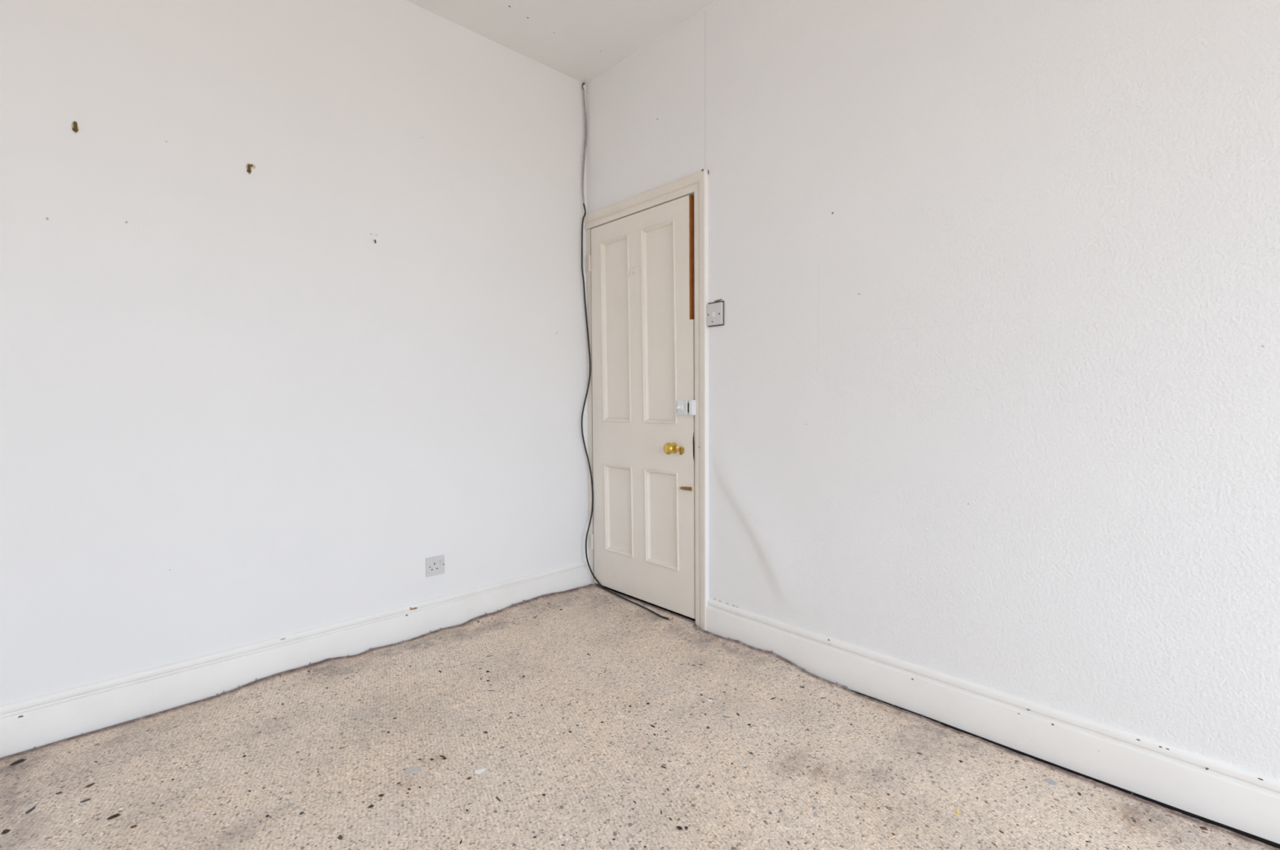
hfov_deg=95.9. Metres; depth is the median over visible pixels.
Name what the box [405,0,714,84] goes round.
ceiling
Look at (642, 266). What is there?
door
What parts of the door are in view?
panel moulding, panel, panel moulding, panel, panel moulding, panel, panel moulding, panel, knob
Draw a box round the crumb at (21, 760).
[9,758,26,765]
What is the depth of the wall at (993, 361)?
1.74 m
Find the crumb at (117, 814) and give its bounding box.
[106,813,121,818]
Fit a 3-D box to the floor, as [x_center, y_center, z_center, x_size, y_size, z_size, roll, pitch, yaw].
[-0.170,1.139,-0.060,4.800,0.120,5.400,-3,4,-43]
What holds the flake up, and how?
on the carpet
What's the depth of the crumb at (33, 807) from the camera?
1.49 m
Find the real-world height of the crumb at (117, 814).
0.007 m
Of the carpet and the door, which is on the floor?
the carpet
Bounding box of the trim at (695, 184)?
[583,168,708,631]
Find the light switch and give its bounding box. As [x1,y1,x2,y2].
[706,298,724,327]
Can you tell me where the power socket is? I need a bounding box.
[426,555,444,577]
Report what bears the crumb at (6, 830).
on the carpet
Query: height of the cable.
2.706 m
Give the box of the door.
[588,195,695,618]
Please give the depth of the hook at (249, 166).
2.10 m
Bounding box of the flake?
[475,768,486,773]
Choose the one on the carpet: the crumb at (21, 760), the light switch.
the crumb at (21, 760)
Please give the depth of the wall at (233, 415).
2.16 m
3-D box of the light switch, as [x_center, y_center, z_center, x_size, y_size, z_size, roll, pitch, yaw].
[0.328,-0.491,2.526,0.020,0.116,0.088,-3,4,-43]
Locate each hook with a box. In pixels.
[71,120,78,133]
[245,162,255,174]
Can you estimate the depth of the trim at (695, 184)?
2.61 m
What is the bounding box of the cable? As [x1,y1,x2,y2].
[581,88,673,620]
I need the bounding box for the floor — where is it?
[609,587,872,698]
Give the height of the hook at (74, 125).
0.041 m
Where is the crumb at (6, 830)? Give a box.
[1,828,10,834]
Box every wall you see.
[0,0,589,705]
[585,0,1279,779]
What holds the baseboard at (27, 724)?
attached to the wall at (233, 415)
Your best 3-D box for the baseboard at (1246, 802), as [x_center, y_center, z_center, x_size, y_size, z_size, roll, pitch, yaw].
[1.686,0.928,1.153,0.021,0.175,4.035,-3,4,-43]
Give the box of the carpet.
[0,583,1279,849]
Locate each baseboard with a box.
[0,560,591,757]
[706,598,1279,848]
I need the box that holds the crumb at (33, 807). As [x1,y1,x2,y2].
[25,805,35,813]
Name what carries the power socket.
attached to the wall at (233, 415)

